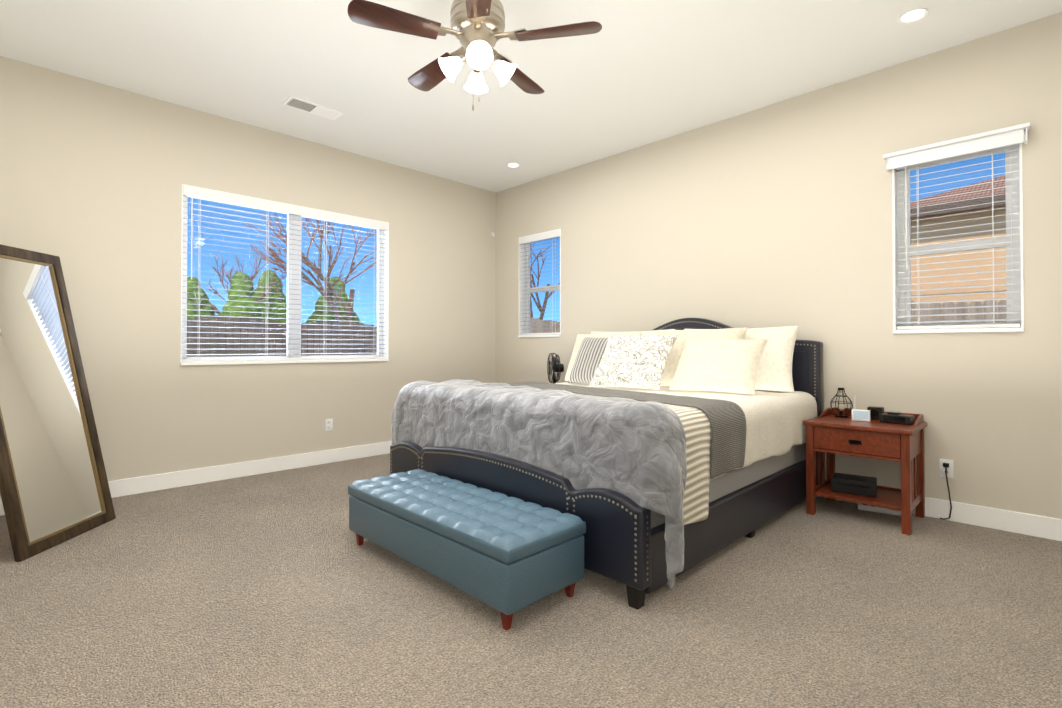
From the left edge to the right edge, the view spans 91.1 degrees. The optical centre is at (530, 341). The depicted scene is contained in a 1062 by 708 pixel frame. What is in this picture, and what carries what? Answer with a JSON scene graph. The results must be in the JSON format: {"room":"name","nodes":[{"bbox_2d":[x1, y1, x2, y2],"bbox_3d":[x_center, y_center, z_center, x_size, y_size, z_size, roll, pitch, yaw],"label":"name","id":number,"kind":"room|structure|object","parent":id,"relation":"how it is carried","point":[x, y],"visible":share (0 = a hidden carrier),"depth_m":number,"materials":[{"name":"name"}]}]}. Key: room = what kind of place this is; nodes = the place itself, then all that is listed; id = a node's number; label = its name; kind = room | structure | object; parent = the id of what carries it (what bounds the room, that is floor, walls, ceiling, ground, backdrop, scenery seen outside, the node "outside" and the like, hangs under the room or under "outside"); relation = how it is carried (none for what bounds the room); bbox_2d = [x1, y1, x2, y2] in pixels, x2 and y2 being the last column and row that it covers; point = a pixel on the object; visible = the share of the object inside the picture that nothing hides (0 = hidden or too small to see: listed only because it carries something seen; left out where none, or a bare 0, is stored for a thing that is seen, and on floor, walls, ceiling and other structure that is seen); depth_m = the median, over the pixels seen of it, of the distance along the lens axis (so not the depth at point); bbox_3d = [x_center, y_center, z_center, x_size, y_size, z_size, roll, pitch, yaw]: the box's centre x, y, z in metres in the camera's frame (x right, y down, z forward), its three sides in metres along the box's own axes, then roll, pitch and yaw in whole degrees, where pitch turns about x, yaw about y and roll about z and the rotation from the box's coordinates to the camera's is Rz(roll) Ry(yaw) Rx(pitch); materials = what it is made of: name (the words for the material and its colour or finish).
{"room":"bedroom","nodes":[
{"label":"bedroom","id":0,"kind":"room"},
{"bbox_2d":[0,56,495,495],"bbox_3d":[-2.355,-0.359,4.719,5.550,3.050,0.150,1,-1,-45],"label":"wall","id":1,"kind":"structure","parent":0,"point":[94,176],"depth_m":4.20,"materials":[{"name":"paint"}]},
{"bbox_2d":[0,441,391,515],"bbox_3d":[-2.296,1.103,4.644,5.250,0.125,0.016,1,-1,-45],"label":"baseboard","id":2,"kind":"structure","parent":1,"relation":"attached to","point":[138,485],"depth_m":4.43,"materials":[{"name":"white wood"}]},
{"bbox_2d":[180,184,388,365],"bbox_3d":[-2.192,-0.525,4.862,1.840,1.455,0.160,1,-1,-45],"label":"window","id":3,"kind":"structure","parent":1,"relation":"in","point":[295,214],"depth_m":4.85,"materials":[{"name":"white plastic"}]},
{"bbox_2d":[325,418,332,430],"bbox_3d":[-1.940,0.804,5.006,0.072,0.116,0.010,1,-1,-45],"label":"electrical outlet","id":4,"kind":"object","parent":1,"relation":"attached to","point":[328,424],"visible":1,"depth_m":5.00,"materials":[{"name":"white plastic"}]},
{"bbox_2d":[0,453,1061,707],"bbox_3d":[-0.274,1.194,2.611,5.550,0.100,6.050,1,-1,-45],"label":"floor","id":5,"kind":"structure","parent":0,"point":[280,589],"depth_m":2.12,"materials":[{"name":"carpet"}]},
{"bbox_2d":[0,244,115,561],"bbox_3d":[-2.875,0.301,3.025,0.769,1.706,0.768,1,-1,-45],"label":"floor mirror","id":6,"kind":"object","parent":5,"relation":"on","point":[54,488],"visible":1,"depth_m":3.05,"materials":[{"name":"mirror glass"},{"name":"dark wood"},{"name":"gold trim"}]},
{"bbox_2d":[348,469,585,629],"bbox_3d":[-0.395,0.964,2.635,0.480,0.359,1.350,1,-1,-45],"label":"bench","id":7,"kind":"object","parent":5,"relation":"on","point":[506,556],"visible":1,"depth_m":2.30,"materials":[{"name":"blue leather"}]},
{"bbox_2d":[390,318,823,609],"bbox_3d":[0.582,0.471,3.760,2.402,1.370,2.324,1,-1,-45],"label":"bed","id":8,"kind":"object","parent":5,"relation":"on","point":[660,456],"visible":1,"depth_m":2.88,"materials":[{"name":"black fabric"}]},
{"bbox_2d":[391,379,686,588],"bbox_3d":[0.008,0.671,3.180,0.689,0.797,2.339,1,-1,-45],"label":"comforter","id":9,"kind":"object","parent":8,"relation":"on","point":[631,449],"depth_m":2.51,"materials":[{"name":"fabric"}]},
{"bbox_2d":[568,337,608,383],"bbox_3d":[0.564,0.165,4.471,0.325,0.433,0.536,1,-1,-45],"label":"pillow","id":10,"kind":"object","parent":8,"relation":"on","point":[590,353],"depth_m":4.45,"materials":[{"name":"grey fabric"}]},
{"bbox_2d":[564,333,641,380],"bbox_3d":[0.635,0.152,4.683,0.298,0.475,0.780,1,-1,-45],"label":"pillow","id":11,"kind":"object","parent":8,"relation":"on","point":[581,339],"depth_m":4.78,"materials":[{"name":"white fabric"}]},
{"bbox_2d":[591,329,674,335],"bbox_3d":[0.871,0.143,4.748,0.271,0.524,0.980,1,-1,-45],"label":"pillow","id":12,"kind":"object","parent":8,"relation":"on","point":[653,332],"depth_m":4.60,"materials":[{"name":"beige fabric"}]},
{"bbox_2d":[589,335,677,389],"bbox_3d":[0.783,0.155,4.012,0.383,0.431,0.613,1,-1,-45],"label":"pillow","id":13,"kind":"object","parent":8,"relation":"on","point":[627,362],"depth_m":3.93,"materials":[{"name":"white fabric"}]},
{"bbox_2d":[555,382,816,480],"bbox_3d":[0.599,0.544,3.768,2.124,0.374,2.111,1,-1,-45],"label":"duvet","id":14,"kind":"object","parent":8,"relation":"on","point":[728,432],"depth_m":3.04,"materials":[{"name":"beige fabric"}]},
{"bbox_2d":[658,327,746,386],"bbox_3d":[1.270,0.135,4.045,0.296,0.501,0.800,1,-1,-45],"label":"pillow","id":15,"kind":"object","parent":8,"relation":"on","point":[729,334],"depth_m":4.03,"materials":[{"name":"beige fabric"}]},
{"bbox_2d":[669,339,766,393],"bbox_3d":[1.319,0.171,3.698,0.322,0.390,0.637,1,-1,-45],"label":"pillow","id":16,"kind":"object","parent":8,"relation":"on","point":[706,366],"depth_m":3.62,"materials":[{"name":"beige fabric"}]},
{"bbox_2d":[684,326,799,392],"bbox_3d":[1.575,0.135,4.038,0.273,0.524,0.980,1,-1,-45],"label":"pillow","id":17,"kind":"object","parent":8,"relation":"on","point":[774,371],"depth_m":3.75,"materials":[{"name":"beige fabric"}]},
{"bbox_2d":[803,407,926,534],"bbox_3d":[2.210,0.818,3.449,0.520,0.670,0.600,1,-1,-45],"label":"nightstand","id":18,"kind":"object","parent":5,"relation":"on","point":[829,433],"visible":0.98,"depth_m":3.34,"materials":[{"name":"brown wood"}]},
{"bbox_2d":[830,388,852,417],"bbox_3d":[2.186,0.431,3.669,0.144,0.205,0.144,1,-1,-45],"label":"lamp","id":19,"kind":"object","parent":18,"relation":"on","point":[841,407],"visible":0.98,"depth_m":3.65,"materials":[{"name":"brown metal"}]},
{"bbox_2d":[831,473,876,496],"bbox_3d":[2.163,0.959,3.486,0.250,0.095,0.182,0,-1,35],"label":"box","id":20,"kind":"object","parent":18,"relation":"in","point":[854,484],"visible":0.98,"depth_m":3.43,"materials":[{"name":"black plastic"}]},
{"bbox_2d":[852,409,870,421],"bbox_3d":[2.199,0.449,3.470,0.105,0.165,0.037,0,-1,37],"label":"alarm clock","id":21,"kind":"object","parent":18,"relation":"on","point":[860,415],"visible":1,"depth_m":3.45,"materials":[{"name":"white plastic"}]},
{"bbox_2d":[867,406,883,419],"bbox_3d":[2.347,0.490,3.547,0.063,0.085,0.090,1,-1,-45],"label":"speaker","id":22,"kind":"object","parent":18,"relation":"on","point":[876,412],"visible":0.65,"depth_m":3.52},
{"bbox_2d":[879,412,914,424],"bbox_3d":[2.368,0.497,3.370,0.102,0.067,0.170,1,-1,-39],"label":"clock radio","id":23,"kind":"object","parent":18,"relation":"on","point":[894,418],"visible":0.98,"depth_m":3.33,"materials":[{"name":"black plastic"}]},
{"bbox_2d":[858,503,900,515],"bbox_3d":[2.358,1.133,3.509,0.260,0.038,0.050,0,-1,35],"label":"power strip","id":24,"kind":"object","parent":5,"relation":"on","point":[865,507],"visible":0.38,"depth_m":3.50,"materials":[{"name":"white plastic"}]},
{"bbox_3d":[0.267,0.839,5.403,0.520,0.670,0.600,1,-1,-45],"label":"nightstand","id":25,"kind":"object","parent":5,"relation":"on","visible":0},
{"bbox_2d":[547,353,563,383],"bbox_3d":[0.235,0.338,5.504,0.238,0.432,0.292,1,-1,-45],"label":"desk fan","id":26,"kind":"object","parent":25,"relation":"on","point":[555,367],"visible":0.92,"depth_m":5.47,"materials":[{"name":"black plastic"}]},
{"bbox_2d":[0,0,1061,191],"bbox_3d":[-0.274,-1.956,2.645,5.550,0.100,6.050,1,-1,-45],"label":"ceiling","id":27,"kind":"structure","parent":0,"point":[631,74],"depth_m":3.53,"materials":[{"name":"paint"}]},
{"bbox_2d":[283,95,342,119],"bbox_3d":[-1.758,-1.881,4.214,0.420,0.016,0.180,1,-1,-45],"label":"ceiling vent","id":28,"kind":"object","parent":27,"relation":"in","point":[309,107],"visible":1,"depth_m":4.19,"materials":[{"name":"white metal"}]},
{"bbox_2d":[347,0,601,110],"bbox_3d":[-0.293,-1.529,2.653,1.188,0.752,1.151,1,-1,-45],"label":"ceiling fan","id":29,"kind":"object","parent":27,"relation":"hanging from","point":[477,29],"visible":1,"depth_m":2.54,"materials":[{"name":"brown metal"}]},
{"bbox_2d":[507,163,519,167],"bbox_3d":[-0.189,-1.871,5.543,0.140,0.008,0.140,1,-1,-45],"label":"recessed light","id":30,"kind":"object","parent":27,"relation":"in","point":[512,165],"visible":0.96,"depth_m":5.54,"materials":[{"name":"white plastic"}]},
{"bbox_2d":[898,8,927,23],"bbox_3d":[2.230,-1.898,3.040,0.140,0.008,0.140,1,-1,-45],"label":"recessed light","id":31,"kind":"object","parent":27,"relation":"in","point":[912,15],"visible":1,"depth_m":3.04,"materials":[{"name":"white plastic"}]},
{"bbox_2d":[496,12,1061,518],"bbox_3d":[1.640,-0.361,4.532,0.150,3.050,6.050,1,-1,-45],"label":"wall","id":32,"kind":"structure","parent":0,"point":[778,214],"depth_m":3.79,"materials":[{"name":"paint"}]},
{"bbox_2d":[518,229,560,337],"bbox_3d":[0.134,-0.642,6.027,0.160,1.195,0.670,1,-1,-45],"label":"window","id":33,"kind":"structure","parent":32,"relation":"in","point":[525,289],"depth_m":6.12,"materials":[{"name":"white"}]},
{"bbox_2d":[820,496,1061,540],"bbox_3d":[1.587,1.101,4.451,0.016,0.125,5.734,1,-1,-45],"label":"baseboard","id":34,"kind":"structure","parent":32,"relation":"attached to","point":[1021,523],"depth_m":3.18,"materials":[{"name":"white wood"}]},
{"bbox_2d":[939,459,953,477],"bbox_3d":[2.680,0.822,3.360,0.010,0.116,0.072,1,-1,-45],"label":"electrical outlet","id":35,"kind":"object","parent":32,"relation":"attached to","point":[950,471],"visible":0.75,"depth_m":3.35,"materials":[{"name":"white plastic"}]},
{"bbox_2d":[940,463,951,519],"bbox_3d":[2.655,0.964,3.332,0.076,0.360,0.066,1,-1,-45],"label":"power cord","id":36,"kind":"object","parent":35,"relation":"attached to","point":[945,465],"visible":1,"depth_m":3.31,"materials":[{"name":"black plastic"}]},
{"bbox_2d":[883,122,1030,333],"bbox_3d":[2.738,-0.666,3.370,0.215,1.225,0.730,1,-1,-45],"label":"window","id":37,"kind":"structure","parent":32,"relation":"in","point":[1009,141],"depth_m":3.34,"materials":[{"name":"white plastic"}]},
{"label":"outside","id":38,"kind":"structure","parent":0,"visible":0},
{"bbox_3d":[-0.441,1.411,6.498,60.000,0.050,60.000,1,-1,-45],"label":"yard","id":39,"kind":"structure","parent":38,"visible":0},
{"bbox_2d":[187,277,214,319],"bbox_3d":[-9.160,-0.190,14.011,2.431,3.115,2.341,1,-1,-45],"label":"tree","id":40,"kind":"object","parent":39,"relation":"on","point":[194,294],"depth_m":13.87,"materials":[{"name":"green plant"}]},
{"bbox_2d":[187,248,286,315],"bbox_3d":[-8.604,-0.730,14.768,3.351,4.219,2.462,1,-1,-45],"label":"tree","id":41,"kind":"object","parent":39,"relation":"on","point":[222,282],"depth_m":15.04,"materials":[{"name":"brown plant"}]},
{"bbox_2d":[216,272,268,353],"bbox_3d":[-7.324,-0.200,13.212,1.761,3.118,2.201,1,-1,-45],"label":"tree","id":42,"kind":"object","parent":39,"relation":"on","point":[246,289],"depth_m":12.91,"materials":[{"name":"green plant"}]},
{"bbox_2d":[251,270,286,324],"bbox_3d":[-8.472,-0.462,16.886,2.982,3.720,2.929,1,-1,-45],"label":"tree","id":43,"kind":"object","parent":39,"relation":"on","point":[275,300],"depth_m":16.56,"materials":[{"name":"green plant"}]},
{"bbox_2d":[187,315,376,356],"bbox_3d":[-9.577,0.358,7.612,20.600,1.879,0.090,1,-1,-45],"label":"fence","id":44,"kind":"object","parent":39,"relation":"on","point":[278,346],"depth_m":11.39,"materials":[{"name":"brown wood"}]},
{"bbox_2d":[243,210,375,320],"bbox_3d":[-6.558,-1.722,15.927,4.092,6.250,3.812,1,-1,-45],"label":"tree","id":45,"kind":"object","parent":39,"relation":"on","point":[321,276],"depth_m":15.66,"materials":[{"name":"brown plant"}]},
{"bbox_2d":[305,276,359,323],"bbox_3d":[-6.533,-0.414,18.023,2.322,3.649,2.769,1,-1,-45],"label":"tree","id":46,"kind":"object","parent":39,"relation":"on","point":[326,312],"depth_m":17.49,"materials":[{"name":"green plant"}]},
{"bbox_2d":[530,241,559,319],"bbox_3d":[-0.700,-1.435,15.950,4.947,5.656,3.980,1,-1,-45],"label":"tree","id":47,"kind":"object","parent":39,"relation":"on","point":[538,304],"depth_m":16.16,"materials":[{"name":"brown plant"}]},
{"bbox_2d":[530,300,1006,332],"bbox_3d":[5.941,0.324,6.652,0.090,1.927,23.200,1,-1,-45],"label":"fence","id":48,"kind":"object","parent":39,"relation":"on","point":[533,322],"depth_m":6.96,"materials":[{"name":"brown wood"}]},
{"bbox_2d":[910,175,1006,318],"bbox_3d":[14.984,-1.590,8.734,9.820,5.800,14.170,1,-1,-45],"label":"house","id":49,"kind":"structure","parent":39,"relation":"on","point":[971,223],"depth_m":9.52,"materials":[{"name":"paint"}]}
]}

